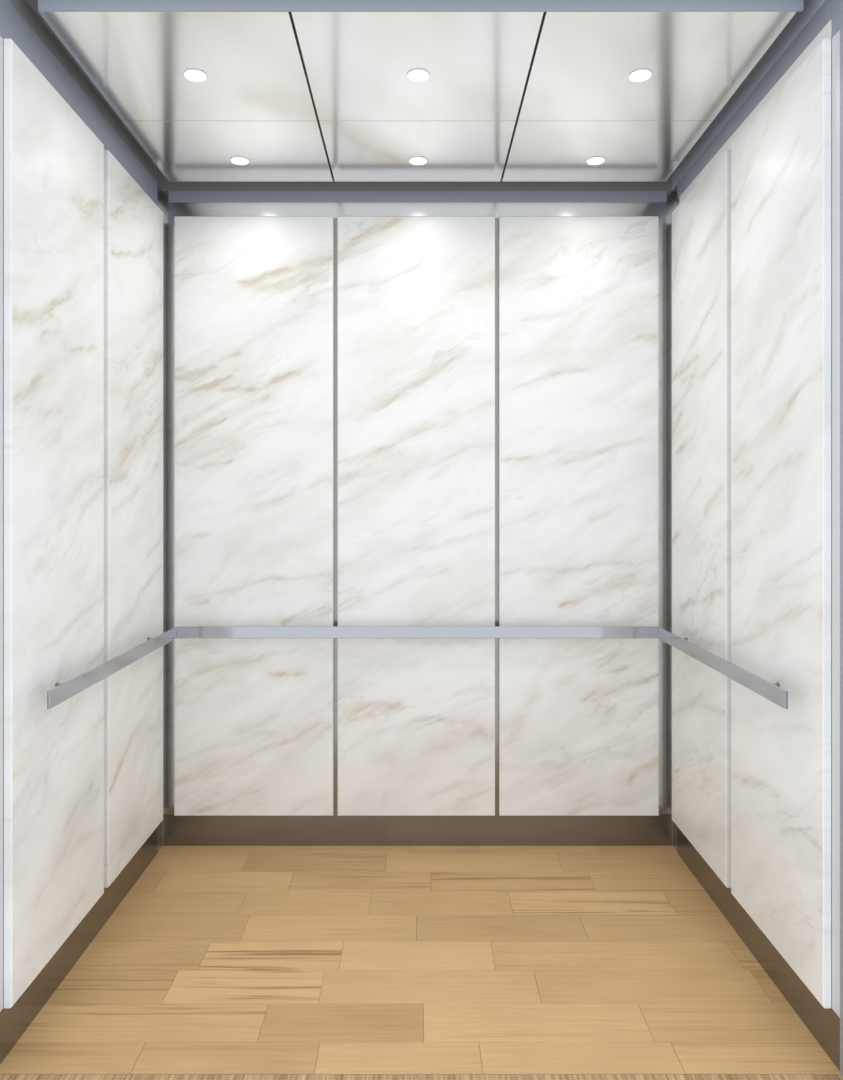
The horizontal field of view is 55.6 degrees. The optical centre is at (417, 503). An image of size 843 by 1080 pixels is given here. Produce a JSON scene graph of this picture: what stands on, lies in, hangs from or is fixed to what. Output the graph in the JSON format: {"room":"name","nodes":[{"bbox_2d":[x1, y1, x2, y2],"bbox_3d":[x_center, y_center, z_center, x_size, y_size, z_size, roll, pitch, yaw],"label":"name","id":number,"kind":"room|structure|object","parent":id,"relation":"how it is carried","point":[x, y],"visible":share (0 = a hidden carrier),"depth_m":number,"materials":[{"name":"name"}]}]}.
{"room":"elevator interior","nodes":[
{"label":"elevator interior","id":0,"kind":"room"},
{"bbox_2d":[3,38,162,1007],"bbox_3d":[-0.948,0.031,2.344,0.022,2.471,1.195,0,0,0],"label":"wall","id":1,"kind":"structure","parent":0,"point":[159,190],"depth_m":1.81,"materials":[{"name":"silver metal"}]},
{"bbox_2d":[0,35,2,1011],"bbox_3d":[-0.936,0.044,1.776,0.002,2.190,0.059,0,0,0],"label":"trim","id":2,"kind":"structure","parent":1,"relation":"attached to","point":[1,37],"depth_m":1.80,"materials":[{"name":"white metal"}]},
{"bbox_2d":[4,38,103,1007],"bbox_3d":[-0.925,0.044,2.073,0.018,2.190,0.533,0,0,0],"label":"wall panel","id":3,"kind":"object","parent":1,"relation":"attached to","point":[54,163],"visible":0.99,"depth_m":1.99,"materials":[{"name":"white stone"}]},
{"bbox_2d":[0,826,157,1063],"bbox_3d":[-0.935,1.198,2.311,0.002,0.115,1.130,0,0,0],"label":"baseboard","id":4,"kind":"structure","parent":1,"relation":"attached to","point":[14,1021],"depth_m":2.14,"materials":[{"name":"brown metal"}]},
{"bbox_2d":[0,0,162,204],"bbox_3d":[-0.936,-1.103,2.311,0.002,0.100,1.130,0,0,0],"label":"trim","id":5,"kind":"structure","parent":1,"relation":"attached to","point":[13,25],"depth_m":2.15,"materials":[{"name":"grey metal"}]},
{"bbox_2d":[47,627,176,708],"bbox_3d":[-0.889,0.460,2.370,0.054,0.042,0.990,0,0,0],"label":"handrail","id":6,"kind":"object","parent":1,"relation":"attached to","point":[60,693],"visible":1,"depth_m":2.20,"materials":[{"name":"grey metal"}]},
{"bbox_2d":[104,150,162,887],"bbox_3d":[-0.925,0.044,2.630,0.018,2.190,0.511,0,0,0],"label":"wall panel","id":7,"kind":"object","parent":1,"relation":"attached to","point":[133,223],"visible":0.98,"depth_m":2.57,"materials":[{"name":"white stone"}]},
{"bbox_2d":[163,191,671,813],"bbox_3d":[0.000,0.031,2.952,1.917,2.471,0.022,0,0,0],"label":"wall","id":8,"kind":"structure","parent":0,"point":[663,210],"depth_m":2.94,"materials":[{"name":"silver metal"}]},
{"bbox_2d":[174,216,333,815],"bbox_3d":[-0.598,0.044,2.929,0.581,2.190,0.018,0,0,0],"label":"wall panel","id":9,"kind":"object","parent":8,"relation":"attached to","point":[254,295],"visible":1,"depth_m":2.92,"materials":[{"name":"white stone"}]},
{"bbox_2d":[334,218,337,813],"bbox_3d":[-0.300,0.044,2.940,0.018,2.190,0.002,0,0,0],"label":"trim","id":10,"kind":"structure","parent":8,"relation":"attached to","point":[335,219],"depth_m":2.94,"materials":[{"name":"grey metal"}]},
{"bbox_2d":[338,216,494,815],"bbox_3d":[-0.004,0.044,2.929,0.575,2.190,0.018,0,0,0],"label":"wall panel","id":11,"kind":"object","parent":8,"relation":"attached to","point":[416,294],"visible":0.98,"depth_m":2.92,"materials":[{"name":"white stone"}]},
{"bbox_2d":[163,814,671,845],"bbox_3d":[0.000,1.198,2.940,1.869,0.115,0.002,0,0,0],"label":"baseboard","id":12,"kind":"structure","parent":8,"relation":"attached to","point":[335,830],"depth_m":2.94,"materials":[{"name":"brown metal"}]},
{"bbox_2d":[169,191,665,201],"bbox_3d":[0.000,-1.130,2.940,1.829,0.040,0.002,0,0,0],"label":"trim","id":13,"kind":"structure","parent":8,"relation":"attached to","point":[174,196],"depth_m":2.94,"materials":[{"name":"grey metal"}]},
{"bbox_2d":[163,177,671,190],"bbox_3d":[0.000,-1.177,2.940,1.873,0.054,0.002,0,0,0],"label":"trim","id":14,"kind":"structure","parent":8,"relation":"attached to","point":[167,186],"depth_m":2.94,"materials":[{"name":"grey metal"}]},
{"bbox_2d":[26,0,808,176],"bbox_3d":[0.000,-1.203,2.374,1.873,0.003,1.135,0,0,0],"label":"trim","id":15,"kind":"structure","parent":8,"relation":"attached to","point":[33,3],"depth_m":2.25,"materials":[{"name":"grey metal"}]},
{"bbox_2d":[177,626,657,637],"bbox_3d":[0.000,0.460,2.892,1.722,0.042,0.054,0,0,0],"label":"handrail","id":16,"kind":"object","parent":8,"relation":"attached to","point":[182,631],"visible":1,"depth_m":2.87,"materials":[{"name":"grey metal"}]},
{"bbox_2d":[495,218,498,813],"bbox_3d":[0.291,0.044,2.940,0.018,2.190,0.002,0,0,0],"label":"trim","id":17,"kind":"structure","parent":8,"relation":"attached to","point":[496,219],"depth_m":2.94,"materials":[{"name":"grey metal"}]},
{"bbox_2d":[499,216,658,815],"bbox_3d":[0.590,0.044,2.929,0.582,2.190,0.018,0,0,0],"label":"wall panel","id":18,"kind":"object","parent":8,"relation":"attached to","point":[579,295],"visible":0.98,"depth_m":2.92,"materials":[{"name":"white stone"}]},
{"bbox_2d":[0,846,840,1074],"bbox_3d":[0.000,1.262,2.352,1.873,0.012,1.179,0,0,0],"label":"floor","id":19,"kind":"structure","parent":0,"point":[217,960],"depth_m":2.14,"materials":[{"name":"brown wood"}]},
{"bbox_2d":[0,1075,842,1079],"bbox_3d":[0.000,1.263,1.735,1.902,0.014,0.053,0,0,0],"label":"trim","id":20,"kind":"structure","parent":19,"relation":"attached to","point":[2,1077],"depth_m":1.75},
{"bbox_2d":[672,39,831,1007],"bbox_3d":[0.948,0.031,2.344,0.022,2.471,1.195,0,0,0],"label":"wall","id":21,"kind":"structure","parent":0,"point":[675,202],"depth_m":1.81,"materials":[{"name":"silver metal"}]},
{"bbox_2d":[672,150,730,887],"bbox_3d":[0.925,0.044,2.630,0.018,2.190,0.511,0,0,0],"label":"wall panel","id":22,"kind":"object","parent":21,"relation":"attached to","point":[701,223],"visible":0.99,"depth_m":2.59,"materials":[{"name":"white stone"}]},
{"bbox_2d":[658,627,787,708],"bbox_3d":[0.889,0.460,2.370,0.054,0.042,0.990,0,0,0],"label":"handrail","id":23,"kind":"object","parent":21,"relation":"attached to","point":[774,693],"visible":1,"depth_m":2.20,"materials":[{"name":"grey metal"}]},
{"bbox_2d":[672,0,831,199],"bbox_3d":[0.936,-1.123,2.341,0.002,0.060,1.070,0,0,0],"label":"trim","id":24,"kind":"structure","parent":21,"relation":"attached to","point":[823,15],"depth_m":2.17,"materials":[{"name":"grey metal"}]},
{"bbox_2d":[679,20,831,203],"bbox_3d":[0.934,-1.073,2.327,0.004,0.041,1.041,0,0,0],"label":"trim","id":25,"kind":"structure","parent":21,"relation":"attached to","point":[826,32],"depth_m":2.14,"materials":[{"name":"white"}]},
{"bbox_2d":[677,826,839,1070],"bbox_3d":[0.935,1.198,2.311,0.002,0.115,1.130,0,0,0],"label":"baseboard","id":26,"kind":"structure","parent":21,"relation":"attached to","point":[823,1023],"depth_m":2.12,"materials":[{"name":"brown metal"}]},
{"bbox_2d":[731,38,830,1007],"bbox_3d":[0.925,0.044,2.073,0.018,2.190,0.533,0,0,0],"label":"wall panel","id":27,"kind":"object","parent":21,"relation":"attached to","point":[781,161],"visible":0.99,"depth_m":2.01,"materials":[{"name":"white stone"}]},
{"bbox_2d":[832,30,839,1017],"bbox_3d":[0.936,0.044,1.776,0.002,2.190,0.059,0,0,0],"label":"trim","id":28,"kind":"structure","parent":21,"relation":"attached to","point":[836,38],"depth_m":1.78,"materials":[{"name":"white metal"}]},
{"bbox_2d":[832,0,839,36],"bbox_3d":[0.936,-1.103,1.776,0.002,0.101,0.059,0,0,0],"label":"trim","id":29,"kind":"structure","parent":21,"relation":"attached to","point":[835,3],"depth_m":1.79,"materials":[{"name":"grey metal"}]},
{"bbox_2d":[840,0,842,1075],"bbox_3d":[0.946,0.031,1.742,0.025,2.471,0.051,0,0,0],"label":"trim","id":30,"kind":"structure","parent":21,"relation":"attached to","point":[841,1],"depth_m":1.76,"materials":[{"name":"grey metal"}]},
{"bbox_3d":[0.000,-1.214,2.355,1.917,0.018,1.217,0,0,0],"label":"ceiling","id":31,"kind":"structure","parent":0,"visible":0},
{"bbox_2d":[38,10,316,120],"bbox_3d":[-0.592,-1.153,2.128,0.582,0.015,0.530,0,0,0],"label":"ceiling panel","id":32,"kind":"object","parent":31,"relation":"attached to","point":[252,62],"visible":1,"depth_m":2.07,"materials":[{"name":"silver metal"}]},
{"bbox_2d":[183,69,207,81],"bbox_3d":[-0.593,-1.143,2.137,0.062,0.005,0.062,0,0,0],"label":"recessed light","id":33,"kind":"object","parent":32,"relation":"attached to","point":[195,75],"visible":1,"depth_m":2.13,"materials":[{"name":"white"}]},
{"bbox_2d":[123,118,332,181],"bbox_3d":[-0.592,-1.153,2.620,0.582,0.015,0.449,0,0,0],"label":"ceiling panel","id":34,"kind":"object","parent":31,"relation":"attached to","point":[183,151],"visible":0.89,"depth_m":2.59,"materials":[{"name":"silver metal"}]},
{"bbox_2d":[230,156,248,164],"bbox_3d":[-0.593,-1.143,2.669,0.062,0.005,0.062,0,0,0],"label":"recessed light","id":35,"kind":"object","parent":34,"relation":"attached to","point":[237,160],"visible":1,"depth_m":2.66,"materials":[{"name":"white"}]},
{"bbox_2d":[290,12,332,175],"bbox_3d":[-0.297,-1.165,2.353,0.022,0.007,0.981,0,0,0],"label":"trim","id":36,"kind":"structure","parent":31,"relation":"attached to","point":[290,12],"depth_m":2.21,"materials":[{"name":"grey metal"}]},
{"bbox_2d":[291,12,543,120],"bbox_3d":[0.000,-1.153,2.128,0.588,0.015,0.530,0,0,0],"label":"ceiling panel","id":37,"kind":"object","parent":31,"relation":"attached to","point":[357,64],"visible":1,"depth_m":2.08,"materials":[{"name":"silver metal"}]},
{"bbox_2d":[407,69,429,81],"bbox_3d":[0.002,-1.143,2.137,0.062,0.005,0.062,0,0,0],"label":"recessed light","id":38,"kind":"object","parent":37,"relation":"attached to","point":[415,75],"visible":1,"depth_m":2.13,"materials":[{"name":"white"}]},
{"bbox_2d":[319,121,515,181],"bbox_3d":[0.000,-1.153,2.620,0.588,0.015,0.449,0,0,0],"label":"ceiling panel","id":39,"kind":"object","parent":31,"relation":"attached to","point":[358,151],"visible":0.8,"depth_m":2.59,"materials":[{"name":"silver metal"}]},
{"bbox_2d":[409,157,426,164],"bbox_3d":[0.002,-1.143,2.669,0.062,0.005,0.062,0,0,0],"label":"recessed light","id":40,"kind":"object","parent":39,"relation":"attached to","point":[414,160],"visible":1,"depth_m":2.66,"materials":[{"name":"white"}]},
{"bbox_2d":[38,0,802,11],"bbox_3d":[0.007,-1.230,1.857,1.774,0.169,0.009,0,0,0],"label":"trim","id":41,"kind":"structure","parent":31,"relation":"attached to","point":[43,5],"depth_m":1.85,"materials":[{"name":"grey metal"}]},
{"bbox_2d":[502,12,544,175],"bbox_3d":[0.297,-1.165,2.353,0.022,0.007,0.981,0,0,0],"label":"trim","id":42,"kind":"structure","parent":31,"relation":"attached to","point":[544,12],"depth_m":2.21,"materials":[{"name":"grey metal"}]},
{"bbox_2d":[502,118,711,181],"bbox_3d":[0.592,-1.153,2.620,0.582,0.015,0.449,0,0,0],"label":"ceiling panel","id":43,"kind":"object","parent":31,"relation":"attached to","point":[539,151],"visible":0.89,"depth_m":2.59,"materials":[{"name":"silver metal"}]},
{"bbox_2d":[586,157,604,164],"bbox_3d":[0.595,-1.143,2.669,0.062,0.005,0.062,0,0,0],"label":"recessed light","id":44,"kind":"object","parent":43,"relation":"attached to","point":[593,160],"visible":1,"depth_m":2.67,"materials":[{"name":"white"}]},
{"bbox_2d":[518,12,795,120],"bbox_3d":[0.592,-1.153,2.128,0.582,0.015,0.530,0,0,0],"label":"ceiling panel","id":45,"kind":"object","parent":31,"relation":"attached to","point":[582,62],"visible":1,"depth_m":2.08,"materials":[{"name":"silver metal"}]},
{"bbox_2d":[628,69,651,81],"bbox_3d":[0.595,-1.143,2.137,0.062,0.005,0.062,0,0,0],"label":"recessed light","id":46,"kind":"object","parent":45,"relation":"attached to","point":[640,75],"visible":1,"depth_m":2.13,"materials":[{"name":"white"}]}
]}

